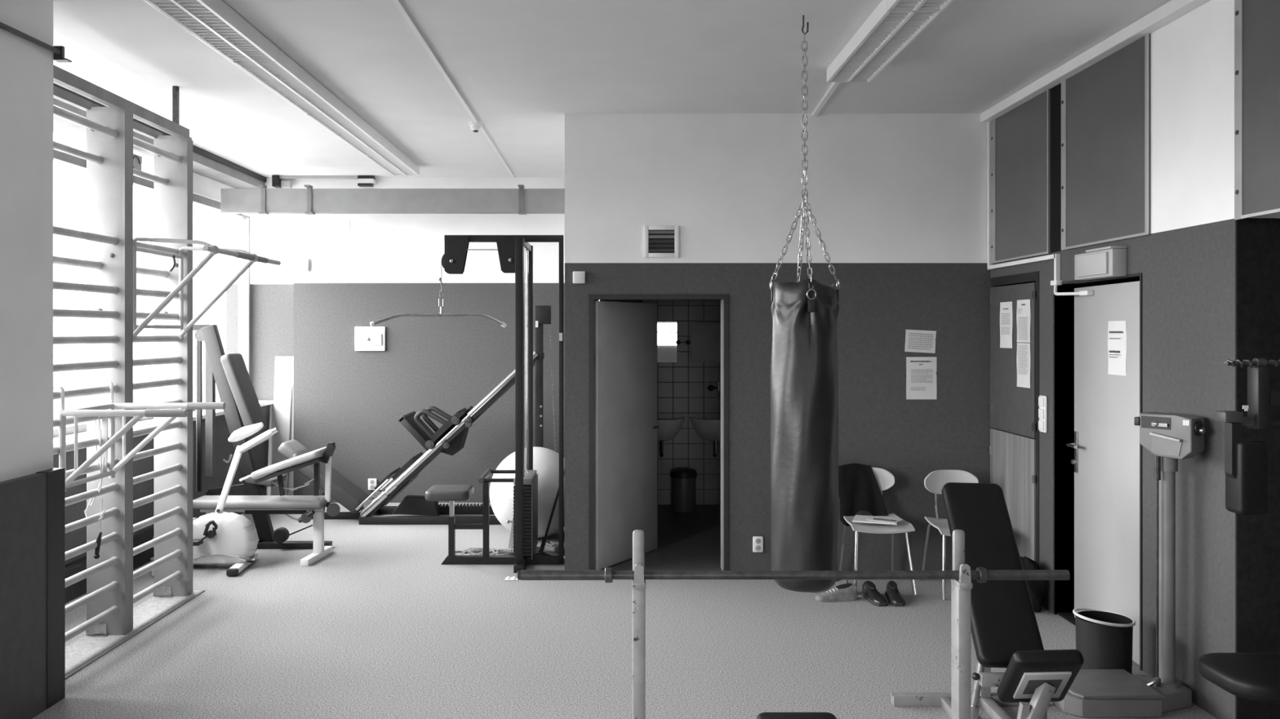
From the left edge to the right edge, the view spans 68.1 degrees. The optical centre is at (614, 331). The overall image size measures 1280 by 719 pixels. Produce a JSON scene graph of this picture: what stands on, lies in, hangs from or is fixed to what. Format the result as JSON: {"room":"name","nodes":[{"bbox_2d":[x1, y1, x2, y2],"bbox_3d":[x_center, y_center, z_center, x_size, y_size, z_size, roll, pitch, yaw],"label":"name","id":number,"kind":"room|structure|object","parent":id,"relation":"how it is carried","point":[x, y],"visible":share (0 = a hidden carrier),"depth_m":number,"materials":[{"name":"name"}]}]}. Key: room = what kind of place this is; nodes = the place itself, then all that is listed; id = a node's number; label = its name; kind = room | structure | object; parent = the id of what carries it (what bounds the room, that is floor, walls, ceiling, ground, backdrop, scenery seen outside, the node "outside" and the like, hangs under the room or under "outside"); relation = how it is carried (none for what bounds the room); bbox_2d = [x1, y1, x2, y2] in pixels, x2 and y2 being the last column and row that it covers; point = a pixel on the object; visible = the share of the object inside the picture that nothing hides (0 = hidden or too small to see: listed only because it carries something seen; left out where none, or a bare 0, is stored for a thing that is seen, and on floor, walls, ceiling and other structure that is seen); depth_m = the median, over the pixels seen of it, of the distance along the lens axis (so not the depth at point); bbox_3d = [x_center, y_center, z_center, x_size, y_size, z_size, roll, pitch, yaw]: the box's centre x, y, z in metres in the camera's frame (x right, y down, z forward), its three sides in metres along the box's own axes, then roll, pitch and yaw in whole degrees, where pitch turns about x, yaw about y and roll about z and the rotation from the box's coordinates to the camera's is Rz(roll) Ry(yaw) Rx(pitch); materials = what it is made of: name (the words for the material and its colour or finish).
{"room":"gym","nodes":[
{"label":"gym","id":0,"kind":"room"},
{"bbox_2d":[0,0,53,718],"bbox_3d":[-3.373,0.085,3.875,1.455,3.350,1.350,0,0,0],"label":"wall","id":1,"kind":"structure","parent":0,"point":[26,67],"depth_m":4.31,"materials":[{"name":"white paint"}]},
{"bbox_2d":[0,22,71,62],"bbox_3d":[-2.667,-1.331,3.550,0.065,0.088,2.100,0,0,0],"label":"wall rail","id":2,"kind":"object","parent":1,"relation":"attached to","point":[58,51],"visible":1,"depth_m":4.42,"materials":[{"name":"metal"}]},
{"bbox_2d":[35,467,65,709],"bbox_3d":[-2.667,1.208,4.482,0.055,1.105,0.145,0,0,0],"label":"wall panel","id":3,"kind":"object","parent":1,"relation":"attached to","point":[55,477],"depth_m":4.48,"materials":[{"name":"black paint"}]},
{"bbox_2d":[65,590,204,679],"bbox_3d":[-2.925,1.757,5.510,0.250,0.006,1.820,0,0,0],"label":"trim","id":4,"kind":"structure","parent":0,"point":[79,652],"depth_m":5.42,"materials":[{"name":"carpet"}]},
{"bbox_2d":[53,97,273,564],"bbox_3d":[-3.850,0.085,3.450,0.500,3.350,13.100,0,0,0],"label":"wall","id":5,"kind":"structure","parent":0,"point":[203,166],"depth_m":8.07,"materials":[{"name":"paint"}]},
{"bbox_2d":[53,149,86,437],"bbox_3d":[-3.862,-0.403,6.400,0.075,2.255,1.400,0,0,0],"label":"window","id":6,"kind":"structure","parent":5,"relation":"in","point":[58,156],"depth_m":6.70,"materials":[{"name":"white paint"}]},
{"bbox_2d":[65,527,154,604],"bbox_3d":[-3.575,1.645,6.100,0.050,0.230,3.000,0,0,0],"label":"baseboard","id":7,"kind":"structure","parent":5,"relation":"attached to","point":[76,590],"depth_m":6.36,"materials":[{"name":"black paint"}]},
{"bbox_2d":[133,175,154,421],"bbox_3d":[-3.862,-0.403,7.800,0.075,2.255,1.400,0,0,0],"label":"window","id":8,"kind":"structure","parent":5,"relation":"in","point":[138,181],"depth_m":7.75,"materials":[{"name":"white paint"}]},
{"bbox_2d":[133,153,142,170],"bbox_3d":[-3.852,-1.345,7.510,0.017,0.160,0.420,0,0,0],"label":"sheet","id":9,"kind":"object","parent":8,"relation":"attached to","point":[137,160],"visible":0.24,"depth_m":7.65,"materials":[{"name":"grey paper"}]},
{"bbox_2d":[53,83,266,182],"bbox_3d":[-3.603,-1.565,7.250,0.035,0.050,5.500,0,0,0],"label":"trim","id":10,"kind":"structure","parent":5,"relation":"attached to","point":[198,150],"depth_m":8.42,"materials":[{"name":"black paint"}]},
{"bbox_2d":[53,400,273,446],"bbox_3d":[-3.785,0.743,7.245,0.430,0.035,5.490,0,0,0],"label":"trim","id":11,"kind":"structure","parent":5,"relation":"attached to","point":[148,423],"depth_m":7.37,"materials":[{"name":"white paint"}]},
{"bbox_2d":[192,172,249,411],"bbox_3d":[-3.862,-0.403,9.240,0.075,2.255,1.480,0,0,0],"label":"window","id":12,"kind":"structure","parent":5,"relation":"in","point":[206,191],"depth_m":9.90,"materials":[{"name":"white paint"}]},
{"bbox_2d":[226,177,564,502],"bbox_3d":[-2.130,0.085,9.945,3.940,3.350,0.410,0,0,0],"label":"wall","id":13,"kind":"structure","parent":0,"point":[351,399],"depth_m":9.74,"materials":[{"name":"paint"}]},
{"bbox_2d":[301,258,310,271],"bbox_3d":[-3.165,-0.682,9.710,0.070,0.135,0.060,0,0,0],"label":"sensor","id":14,"kind":"object","parent":13,"relation":"attached to","point":[305,266],"visible":1,"depth_m":9.69,"materials":[{"name":"grey plastic"}]},
{"bbox_2d":[347,220,350,283],"bbox_3d":[-2.730,-0.820,9.738,0.020,0.640,0.004,0,0,0],"label":"trim","id":15,"kind":"structure","parent":13,"relation":"attached to","point":[348,221],"depth_m":9.74,"materials":[{"name":"white paint"}]},
{"bbox_2d":[355,326,385,351],"bbox_3d":[-2.508,0.073,9.712,0.310,0.250,0.056,0,0,0],"label":"box","id":16,"kind":"object","parent":13,"relation":"attached to","point":[366,338],"visible":1,"depth_m":9.71,"materials":[{"name":"white plastic"}]},
{"bbox_2d":[368,478,377,490],"bbox_3d":[-2.485,1.569,9.727,0.090,0.118,0.026,0,0,0],"label":"wall socket","id":17,"kind":"object","parent":13,"relation":"attached to","point":[372,482],"visible":0.94,"depth_m":9.72,"materials":[{"name":"white plastic"}]},
{"bbox_2d":[53,0,1170,177],"bbox_3d":[0.100,-1.650,3.500,8.600,0.120,13.400,0,0,0],"label":"ceiling","id":18,"kind":"structure","parent":0,"point":[519,66],"depth_m":5.61,"materials":[{"name":"paint"}]},
{"bbox_2d":[143,0,278,62],"bbox_3d":[-2.000,-1.544,4.633,0.260,0.092,1.266,0,0,0],"label":"ceiling lamp","id":19,"kind":"object","parent":18,"relation":"attached to","point":[214,23],"visible":1,"depth_m":4.73,"materials":[{"name":"metal"}]},
{"bbox_2d":[231,45,343,114],"bbox_3d":[-2.000,-1.544,5.903,0.260,0.092,1.266,0,0,0],"label":"ceiling lamp","id":20,"kind":"object","parent":18,"relation":"attached to","point":[285,77],"visible":0.91,"depth_m":5.81,"materials":[{"name":"metal"}]},
{"bbox_2d":[271,175,375,187],"bbox_3d":[-2.960,-1.532,9.665,1.020,0.115,0.130,0,0,0],"label":"track","id":21,"kind":"object","parent":18,"relation":"attached to","point":[277,180],"visible":1,"depth_m":9.64,"materials":[{"name":"grey plastic"}]},
{"bbox_2d":[306,103,387,150],"bbox_3d":[-2.000,-1.544,7.173,0.260,0.092,1.266,0,0,0],"label":"ceiling lamp","id":22,"kind":"object","parent":18,"relation":"attached to","point":[349,127],"visible":0.93,"depth_m":7.09,"materials":[{"name":"metal"}]},
{"bbox_2d":[356,138,419,175],"bbox_3d":[-2.000,-1.544,8.443,0.260,0.092,1.266,0,0,0],"label":"ceiling lamp","id":23,"kind":"object","parent":18,"relation":"attached to","point":[393,161],"visible":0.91,"depth_m":8.40,"materials":[{"name":"metal"}]},
{"bbox_2d":[392,0,515,177],"bbox_3d":[-1.038,-1.582,5.870,0.031,0.016,7.740,0,0,0],"label":"conduit","id":24,"kind":"object","parent":18,"relation":"attached to","point":[398,3],"visible":0.96,"depth_m":5.67,"materials":[{"name":"plastic"}]},
{"bbox_2d":[469,120,482,132],"bbox_3d":[-1.050,-1.550,7.170,0.100,0.080,0.100,0,0,0],"label":"smoke detector","id":25,"kind":"object","parent":18,"relation":"attached to","point":[475,126],"visible":1,"depth_m":7.14,"materials":[{"name":"white plastic"}]},
{"bbox_2d":[769,14,839,592],"bbox_3d":[0.956,-0.150,4.762,0.342,2.880,0.339,0,0,35],"label":"bag","id":26,"kind":"object","parent":18,"relation":"hanging from","point":[805,491],"visible":0.99,"depth_m":4.62,"materials":[{"name":"leather"}]},
{"bbox_2d":[812,82,839,116],"bbox_3d":[1.423,-1.578,6.295,0.032,0.024,1.212,0,0,3],"label":"conduit","id":27,"kind":"object","parent":18,"relation":"attached to","point":[833,86],"visible":0.64,"depth_m":6.38,"materials":[{"name":"plastic"}]},
{"bbox_2d":[826,0,942,82],"bbox_3d":[1.405,-1.544,5.060,0.260,0.092,1.260,0,0,0],"label":"ceiling lamp","id":28,"kind":"object","parent":18,"relation":"attached to","point":[884,34],"visible":0.91,"depth_m":4.95,"materials":[{"name":"metal"}]},
{"bbox_2d":[887,0,953,11],"bbox_3d":[1.405,-1.544,3.793,0.260,0.092,1.266,0,0,0],"label":"ceiling lamp","id":29,"kind":"object","parent":18,"relation":"attached to","point":[915,5],"visible":1,"depth_m":4.36,"materials":[{"name":"metal"}]},
{"bbox_2d":[32,502,1217,718],"bbox_3d":[0.100,1.817,3.500,8.600,0.126,13.400,0,0,0],"label":"floor","id":30,"kind":"structure","parent":0,"point":[376,627],"depth_m":5.34,"materials":[{"name":"carpet"}]},
{"bbox_2d":[53,64,192,641],"bbox_3d":[-2.947,0.085,5.476,0.245,3.350,1.752,0,0,0],"label":"wall bars","id":31,"kind":"object","parent":30,"relation":"on","point":[109,599],"visible":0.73,"depth_m":5.49,"materials":[{"name":"paint"}]},
{"bbox_2d":[53,381,226,492],"bbox_3d":[-2.558,0.555,5.140,0.685,0.550,0.521,0,0,0],"label":"frame","id":32,"kind":"object","parent":31,"relation":"hanging from","point":[171,411],"visible":0.95,"depth_m":4.90,"materials":[{"name":"white metal"}]},
{"bbox_2d":[84,416,107,559],"bbox_3d":[-2.882,0.845,5.274,0.125,0.837,0.057,0,0,0],"label":"strap","id":33,"kind":"object","parent":32,"relation":"hanging from","point":[103,458],"visible":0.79,"depth_m":5.26,"materials":[{"name":"fabric"}]},
{"bbox_2d":[133,237,280,340],"bbox_3d":[-2.608,-0.255,6.100,0.527,0.611,1.200,0,0,0],"label":"frame","id":34,"kind":"object","parent":31,"relation":"attached to","point":[213,250],"visible":0.97,"depth_m":5.83,"materials":[{"name":"grey metal"}]},
{"bbox_2d":[150,422,278,576],"bbox_3d":[-2.962,1.216,7.051,0.990,1.079,0.542,0,0,0],"label":"exercise bike","id":35,"kind":"object","parent":30,"relation":"on","point":[220,537],"visible":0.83,"depth_m":6.97,"materials":[{"name":"plastic"}]},
{"bbox_2d":[192,324,332,549],"bbox_3d":[-2.903,0.853,7.727,1.198,1.824,0.413,0,0,0],"label":"exercise machine","id":36,"kind":"object","parent":30,"relation":"on","point":[229,372],"visible":0.67,"depth_m":7.71,"materials":[{"name":"black metal"}]},
{"bbox_2d":[192,442,340,566],"bbox_3d":[-2.658,1.310,7.332,1.185,0.901,0.470,0,0,0],"label":"bench","id":37,"kind":"object","parent":30,"relation":"on","point":[308,506],"visible":0.92,"depth_m":7.25,"materials":[{"name":"white metal"}]},
{"bbox_2d":[271,383,292,495],"bbox_3d":[-3.450,1.150,9.822,0.160,1.220,0.155,0,0,0],"label":"leaning board","id":38,"kind":"object","parent":30,"relation":"on","point":[283,391],"visible":0.52,"depth_m":9.84,"materials":[{"name":"grey plastic"}]},
{"bbox_2d":[270,356,293,495],"bbox_3d":[-3.435,1.010,9.880,0.250,1.500,0.160,0,0,0],"label":"leaning board","id":39,"kind":"object","parent":30,"relation":"on","point":[284,366],"visible":0.29,"depth_m":9.92,"materials":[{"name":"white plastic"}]},
{"bbox_2d":[278,305,555,524],"bbox_3d":[-1.832,0.757,8.890,2.568,2.005,0.586,0,0,0],"label":"press","id":40,"kind":"object","parent":30,"relation":"on","point":[450,438],"visible":0.85,"depth_m":8.71,"materials":[{"name":"silver metal"}]},
{"bbox_2d":[369,235,564,573],"bbox_3d":[-1.094,0.515,7.325,1.418,2.490,0.850,0,0,0],"label":"machine","id":41,"kind":"object","parent":30,"relation":"on","point":[512,249],"visible":1,"depth_m":7.15,"materials":[{"name":"black metal"}]},
{"bbox_2d":[455,547,514,555],"bbox_3d":[-1.026,1.740,7.456,0.501,0.030,0.232,0,0,0],"label":"rope","id":42,"kind":"object","parent":30,"relation":"on","point":[472,551],"visible":0.86,"depth_m":7.45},
{"bbox_2d":[488,446,564,537],"bbox_3d":[-0.680,1.374,8.100,0.775,0.772,0.775,0,0,0],"label":"ball","id":43,"kind":"object","parent":30,"relation":"on","point":[545,460],"visible":0.43,"depth_m":7.82,"materials":[{"name":"rubber"}]},
{"bbox_2d":[539,466,564,551],"bbox_3d":[-0.441,1.250,7.539,0.330,1.026,0.033,0,0,16],"label":"rod","id":44,"kind":"object","parent":30,"relation":"on","point":[544,540],"visible":0.46,"depth_m":7.55,"materials":[{"name":"metal"}]},
{"bbox_2d":[670,467,697,512],"bbox_3d":[0.680,1.550,9.300,0.264,0.408,0.264,0,0,0],"label":"waste bin","id":45,"kind":"object","parent":30,"relation":"on","point":[683,479],"visible":1,"depth_m":9.20,"materials":[{"name":"grey plastic"}]},
{"bbox_2d":[631,529,972,718],"bbox_3d":[0.609,1.208,2.520,1.102,1.105,1.360,0,0,0],"label":"rack","id":46,"kind":"object","parent":30,"relation":"on","point":[961,588],"visible":0.93,"depth_m":3.08,"materials":[{"name":"white metal"}]},
{"bbox_2d":[517,567,1070,582],"bbox_3d":[0.583,0.797,3.099,1.800,0.048,0.049,0,0,0],"label":"barbell","id":47,"kind":"object","parent":46,"relation":"on","point":[981,575],"visible":1,"depth_m":3.09,"materials":[{"name":"metal"}]},
{"bbox_2d":[812,579,848,593],"bbox_3d":[1.438,1.709,6.401,0.275,0.102,0.098,0,0,11],"label":"sneaker","id":48,"kind":"object","parent":30,"relation":"on","point":[838,582],"visible":0.09,"depth_m":6.36,"materials":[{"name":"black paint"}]},
{"bbox_2d":[814,583,857,602],"bbox_3d":[1.458,1.709,6.220,0.275,0.102,0.098,0,0,-9],"label":"sneaker","id":49,"kind":"object","parent":30,"relation":"on","point":[846,592],"visible":1,"depth_m":6.19,"materials":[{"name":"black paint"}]},
{"bbox_2d":[861,581,887,606],"bbox_3d":[1.700,1.709,6.197,0.098,0.102,0.275,0,0,-7],"label":"shoe","id":50,"kind":"object","parent":30,"relation":"on","point":[869,592],"visible":1,"depth_m":6.17,"materials":[{"name":"black leather"}]},
{"bbox_2d":[838,467,916,595],"bbox_3d":[1.810,1.368,6.575,0.420,0.788,0.500,0,0,0],"label":"chair","id":51,"kind":"object","parent":30,"relation":"on","point":[885,479],"visible":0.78,"depth_m":6.45,"materials":[{"name":"white plastic"}]},
{"bbox_2d":[838,463,888,526],"bbox_3d":[1.770,1.161,6.792,0.366,0.434,0.172,0,0,-7],"label":"jacket","id":52,"kind":"object","parent":51,"relation":"on","point":[858,486],"visible":0.94,"depth_m":6.74,"materials":[{"name":"black fabric"}]},
{"bbox_2d":[852,515,898,524],"bbox_3d":[1.790,1.290,6.490,0.290,0.010,0.210,0,0,20],"label":"magazine","id":53,"kind":"object","parent":51,"relation":"on","point":[858,518],"visible":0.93,"depth_m":6.45,"materials":[{"name":"paper"}]},
{"bbox_2d":[866,516,902,523],"bbox_3d":[1.840,1.284,6.460,0.200,0.002,0.150,0,0,36],"label":"paper sheet","id":54,"kind":"object","parent":53,"relation":"on","point":[872,517],"visible":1,"depth_m":6.46,"materials":[{"name":"white paper"}]},
{"bbox_2d":[884,581,905,606],"bbox_3d":[1.835,1.709,6.197,0.098,0.102,0.275,0,0,6],"label":"shoe","id":55,"kind":"object","parent":30,"relation":"on","point":[895,598],"visible":1,"depth_m":6.15,"materials":[{"name":"black leather"}]},
{"bbox_2d":[920,470,978,599],"bbox_3d":[2.360,1.368,6.455,0.420,0.788,0.500,0,0,0],"label":"chair","id":56,"kind":"object","parent":30,"relation":"on","point":[934,482],"visible":0.49,"depth_m":6.64,"materials":[{"name":"white plastic"}]},
{"bbox_2d":[890,482,1084,718],"bbox_3d":[1.675,1.242,4.122,0.730,1.036,0.924,0,0,0],"label":"bench","id":57,"kind":"object","parent":30,"relation":"on","point":[1006,634],"visible":0.95,"depth_m":4.14,"materials":[{"name":"black leather"}]},
{"bbox_2d":[988,271,1039,565],"bbox_3d":[2.879,0.685,6.500,0.322,2.150,0.785,0,0,0],"label":"door","id":58,"kind":"structure","parent":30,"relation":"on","point":[1014,458],"depth_m":6.42,"materials":[{"name":"black wood"}]},
{"bbox_2d":[1000,301,1012,348],"bbox_3d":[2.721,-0.046,6.585,0.008,0.320,0.200,0,0,-1],"label":"printed notice","id":59,"kind":"object","parent":58,"relation":"attached to","point":[1006,308],"visible":1,"depth_m":6.58,"materials":[{"name":"paper"}]},
{"bbox_2d":[1001,313,1009,334],"bbox_3d":[2.718,-0.053,6.584,0.001,0.146,0.142,0,0,0],"label":"print","id":60,"kind":"object","parent":59,"relation":"attached to","point":[1002,313],"depth_m":6.57},
{"bbox_2d":[1016,342,1030,388],"bbox_3d":[2.721,0.224,6.305,0.008,0.295,0.200,0,0,-1],"label":"printed notice","id":61,"kind":"object","parent":58,"relation":"attached to","point":[1023,354],"visible":1,"depth_m":6.30,"materials":[{"name":"paper"}]},
{"bbox_2d":[1017,345,1027,374],"bbox_3d":[2.718,0.187,6.304,0.001,0.192,0.142,0,0,0],"label":"print","id":62,"kind":"object","parent":61,"relation":"attached to","point":[1018,345],"depth_m":6.31},
{"bbox_2d":[1016,299,1030,342],"bbox_3d":[2.722,-0.070,6.305,0.008,0.285,0.200,0,0,0],"label":"printed notice","id":63,"kind":"object","parent":58,"relation":"attached to","point":[1023,312],"visible":1,"depth_m":6.30,"materials":[{"name":"paper"}]},
{"bbox_2d":[1017,308,1027,339],"bbox_3d":[2.718,-0.051,6.309,0.001,0.208,0.152,0,0,0],"label":"print","id":64,"kind":"object","parent":63,"relation":"attached to","point":[1019,308],"depth_m":6.31},
{"bbox_2d":[1020,556,1047,612],"bbox_3d":[2.608,1.600,6.028,0.248,0.332,0.297,0,0,0],"label":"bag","id":65,"kind":"object","parent":30,"relation":"on","point":[1037,590],"visible":0.38,"depth_m":5.92,"materials":[{"name":"black fabric"}]},
{"bbox_2d":[1057,612,1075,625],"bbox_3d":[3.127,1.754,5.550,0.745,0.012,0.700,0,0,0],"label":"mat","id":66,"kind":"object","parent":30,"relation":"on","point":[1069,616],"visible":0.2,"depth_m":5.82,"materials":[{"name":"black fabric"}]},
{"bbox_2d":[1072,607,1135,675],"bbox_3d":[2.475,1.592,4.790,0.285,0.335,0.285,0,0,0],"label":"trash can","id":67,"kind":"object","parent":30,"relation":"on","point":[1104,638],"visible":0.8,"depth_m":4.70,"materials":[{"name":"black paint"}]},
{"bbox_2d":[1052,412,1204,717],"bbox_3d":[2.394,1.073,4.468,0.647,1.375,0.354,0,0,0],"label":"weighing scale","id":68,"kind":"object","parent":30,"relation":"on","point":[1171,437],"visible":1,"depth_m":4.44,"materials":[{"name":"metal"}]},
{"bbox_2d":[1149,431,1182,442],"bbox_3d":[2.543,0.486,4.369,0.030,0.034,0.134,0,0,-35],"label":"shelf","id":69,"kind":"object","parent":68,"relation":"attached to","point":[1154,437],"depth_m":4.37,"materials":[{"name":"grey metal"}]},
{"bbox_2d":[1197,358,1279,703],"bbox_3d":[2.417,0.760,3.325,0.800,2.000,0.643,0,0,41],"label":"machine","id":70,"kind":"object","parent":30,"relation":"on","point":[1254,677],"visible":1,"depth_m":3.27,"materials":[{"name":"black metal"}]},
{"bbox_2d":[599,300,720,505],"bbox_3d":[0.875,0.085,9.646,2.050,3.350,0.149,0,0,0],"label":"wall","id":71,"kind":"structure","parent":0,"point":[682,391],"depth_m":9.57,"materials":[{"name":"grey tile"}]},
{"bbox_2d":[657,321,676,362],"bbox_3d":[0.516,0.103,9.555,0.227,0.413,0.008,0,0,3],"label":"wall mirror","id":72,"kind":"object","parent":71,"relation":"attached to","point":[666,331],"visible":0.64,"depth_m":9.55,"materials":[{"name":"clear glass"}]},
{"bbox_2d":[657,417,684,457],"bbox_3d":[0.470,1.060,9.385,0.480,0.400,0.370,0,0,0],"label":"basin","id":73,"kind":"object","parent":71,"relation":"attached to","point":[668,429],"visible":0.73,"depth_m":9.31,"materials":[{"name":"white ceramic"}]},
{"bbox_2d":[689,417,720,457],"bbox_3d":[1.000,1.060,9.385,0.480,0.400,0.370,0,0,0],"label":"basin","id":74,"kind":"object","parent":71,"relation":"attached to","point":[709,430],"visible":0.75,"depth_m":9.32,"materials":[{"name":"white ceramic"}]},
{"bbox_2d":[690,323,720,362],"bbox_3d":[0.923,0.111,9.557,0.310,0.397,0.025,0,0,0],"label":"wall mirror","id":75,"kind":"object","parent":71,"relation":"attached to","point":[705,338],"visible":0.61,"depth_m":9.54,"materials":[{"name":"grey mirror"}]},
{"bbox_2d":[707,382,720,400],"bbox_3d":[1.000,0.595,9.476,0.136,0.181,0.198,0,0,0],"label":"water tap","id":76,"kind":"object","parent":71,"relation":"attached to","point":[710,388],"visible":0.98,"depth_m":9.47,"materials":[{"name":"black metal"}]},
{"bbox_2d":[564,113,1139,570],"bbox_3d":[1.969,0.085,6.975,4.662,3.350,0.150,0,0,0],"label":"wall","id":77,"kind":"structure","parent":0,"point":[897,202],"depth_m":6.90,"materials":[{"name":"paint"}]},
{"bbox_2d":[573,271,585,283],"bbox_3d":[-0.258,-0.394,6.883,0.089,0.088,0.034,0,0,0],"label":"switch box","id":78,"kind":"object","parent":77,"relation":"attached to","point":[579,277],"visible":1,"depth_m":6.87,"materials":[{"name":"white plastic"}]},
{"bbox_2d":[588,293,728,570],"bbox_3d":[0.322,0.744,7.259,1.016,2.032,0.742,0,0,0],"label":"door","id":79,"kind":"structure","parent":77,"relation":"attached to","point":[623,427],"depth_m":7.11,"materials":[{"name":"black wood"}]},
{"bbox_2d":[644,225,679,257],"bbox_3d":[0.343,-0.656,6.889,0.254,0.232,0.021,0,0,0],"label":"air vent","id":80,"kind":"object","parent":77,"relation":"in","point":[660,241],"visible":1,"depth_m":6.88,"materials":[{"name":"white plastic"}]},
{"bbox_2d":[752,536,763,552],"bbox_3d":[1.044,1.548,6.887,0.076,0.115,0.026,0,0,0],"label":"wall socket","id":81,"kind":"object","parent":77,"relation":"attached to","point":[757,541],"visible":1,"depth_m":6.88,"materials":[{"name":"white plastic"}]},
{"bbox_2d":[770,468,990,570],"bbox_3d":[1.938,1.377,6.897,1.603,0.765,0.005,0,0,0],"label":"trim","id":82,"kind":"structure","parent":77,"relation":"attached to","point":[908,499],"depth_m":6.89,"materials":[{"name":"fabric"}]},
{"bbox_2d":[904,329,936,353],"bbox_3d":[2.228,0.071,6.897,0.230,0.174,0.008,0,0,0],"label":"printed notice","id":83,"kind":"object","parent":77,"relation":"attached to","point":[916,340],"visible":1,"depth_m":6.90,"materials":[{"name":"paper"}]},
{"bbox_2d":[907,333,933,349],"bbox_3d":[2.228,0.070,6.893,0.183,0.121,0.001,0,0,0],"label":"print","id":84,"kind":"object","parent":83,"relation":"attached to","point":[908,333],"depth_m":6.89},
{"bbox_2d":[906,356,936,399],"bbox_3d":[2.236,0.339,6.897,0.222,0.309,0.008,0,0,0],"label":"printed notice","id":85,"kind":"object","parent":77,"relation":"attached to","point":[921,371],"visible":1,"depth_m":6.90,"materials":[{"name":"paper"}]},
{"bbox_2d":[911,370,933,389],"bbox_3d":[2.236,0.351,6.893,0.160,0.152,0.001,0,0,0],"label":"print","id":86,"kind":"object","parent":85,"relation":"attached to","point":[911,371],"depth_m":6.89},
{"bbox_2d":[990,0,1279,718],"bbox_3d":[2.820,0.085,1.900,0.160,3.350,10.000,0,0,0],"label":"wall","id":87,"kind":"structure","parent":0,"point":[1186,263],"depth_m":4.54,"materials":[{"name":"paint"}]},
{"bbox_2d":[990,88,1050,263],"bbox_3d":[2.728,-1.006,6.397,0.023,1.033,0.925,0,0,0],"label":"wall panel","id":88,"kind":"object","parent":87,"relation":"attached to","point":[1020,137],"visible":1,"depth_m":6.34,"materials":[{"name":"silver metal"}]},
{"bbox_2d":[986,121,1062,285],"bbox_3d":[2.720,-0.904,6.339,0.040,1.238,1.098,0,0,0],"label":"cable conduit","id":89,"kind":"object","parent":87,"relation":"attached to","point":[1056,257],"visible":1,"depth_m":6.77,"materials":[{"name":"white plastic"}]},
{"bbox_2d":[1038,395,1047,433],"bbox_3d":[2.727,0.521,6.000,0.026,0.232,0.114,0,0,0],"label":"light switch","id":90,"kind":"object","parent":87,"relation":"attached to","point":[1042,400],"visible":1,"depth_m":6.00,"materials":[{"name":"white plastic"}]},
{"bbox_2d":[1050,83,1061,253],"bbox_3d":[2.736,-1.009,5.855,0.005,1.028,0.156,0,0,0],"label":"trim","id":91,"kind":"structure","parent":87,"relation":"attached to","point":[1055,91],"depth_m":5.87,"materials":[{"name":"black fabric"}]},
{"bbox_2d":[980,0,1208,122],"bbox_3d":[2.701,-1.556,1.950,0.078,0.067,9.900,0,0,0],"label":"trim","id":92,"kind":"structure","parent":87,"relation":"attached to","point":[1171,11],"depth_m":5.23,"materials":[{"name":"white paint"}]},
{"bbox_2d":[1053,272,1142,671],"bbox_3d":[2.816,0.728,5.410,0.183,2.065,0.991,0,0,0],"label":"door","id":93,"kind":"structure","parent":87,"relation":"in","point":[1107,461],"depth_m":5.35,"materials":[{"name":"white wood"}]},
{"bbox_2d":[1053,285,1093,295],"bbox_3d":[2.743,-0.252,5.673,0.056,0.079,0.354,0,0,-10],"label":"door closer","id":94,"kind":"object","parent":93,"relation":"attached to","point":[1081,292],"depth_m":5.64,"materials":[{"name":"white metal"}]},
{"bbox_2d":[1107,320,1126,376],"bbox_3d":[2.758,0.090,5.201,0.008,0.297,0.215,0,0,4],"label":"printed notice","id":95,"kind":"object","parent":93,"relation":"attached to","point":[1117,330],"visible":1,"depth_m":5.20,"materials":[{"name":"paper"}]},
{"bbox_2d":[1074,245,1127,279],"bbox_3d":[2.692,-0.378,5.270,0.095,0.160,0.420,0,0,0],"label":"exit light","id":96,"kind":"object","parent":87,"relation":"attached to","point":[1110,261],"visible":1,"depth_m":5.15,"materials":[{"name":"grey plastic"}]},
{"bbox_2d":[1076,252,1107,276],"bbox_3d":[2.652,-0.371,5.260,0.015,0.118,0.320,0,0,0],"label":"diffuser","id":97,"kind":"object","parent":96,"relation":"attached to","point":[1090,264],"depth_m":5.24,"materials":[{"name":"grey plastic"}]},
{"bbox_2d":[1061,33,1151,250],"bbox_3d":[2.728,-1.009,5.306,0.023,1.028,0.937,0,0,0],"label":"wall panel","id":98,"kind":"object","parent":87,"relation":"attached to","point":[1106,105],"visible":1,"depth_m":5.23,"materials":[{"name":"grey fabric"}]},
{"bbox_2d":[1234,0,1279,220],"bbox_3d":[2.728,-1.006,3.580,0.023,1.033,1.160,0,0,0],"label":"wall panel","id":99,"kind":"object","parent":87,"relation":"attached to","point":[1256,22],"visible":1,"depth_m":4.03,"materials":[{"name":"silver metal"}]},
{"bbox_2d":[1235,217,1279,718],"bbox_3d":[3.471,0.085,4.176,1.458,3.350,0.007,0,0,0],"label":"wall","id":100,"kind":"structure","parent":0,"point":[1257,239],"depth_m":4.17,"materials":[{"name":"paint"}]},
{"bbox_3d":[-0.215,0.085,8.395,0.110,3.350,2.690,0,0,0],"label":"wall","id":101,"kind":"structure","parent":0,"visible":0},
{"bbox_2d":[220,184,564,214],"bbox_3d":[-1.990,-1.232,8.900,3.420,0.265,0.200,0,0,0],"label":"beam","id":102,"kind":"structure","parent":101,"relation":"attached to","point":[263,201],"depth_m":8.90,"materials":[{"name":"white metal"}]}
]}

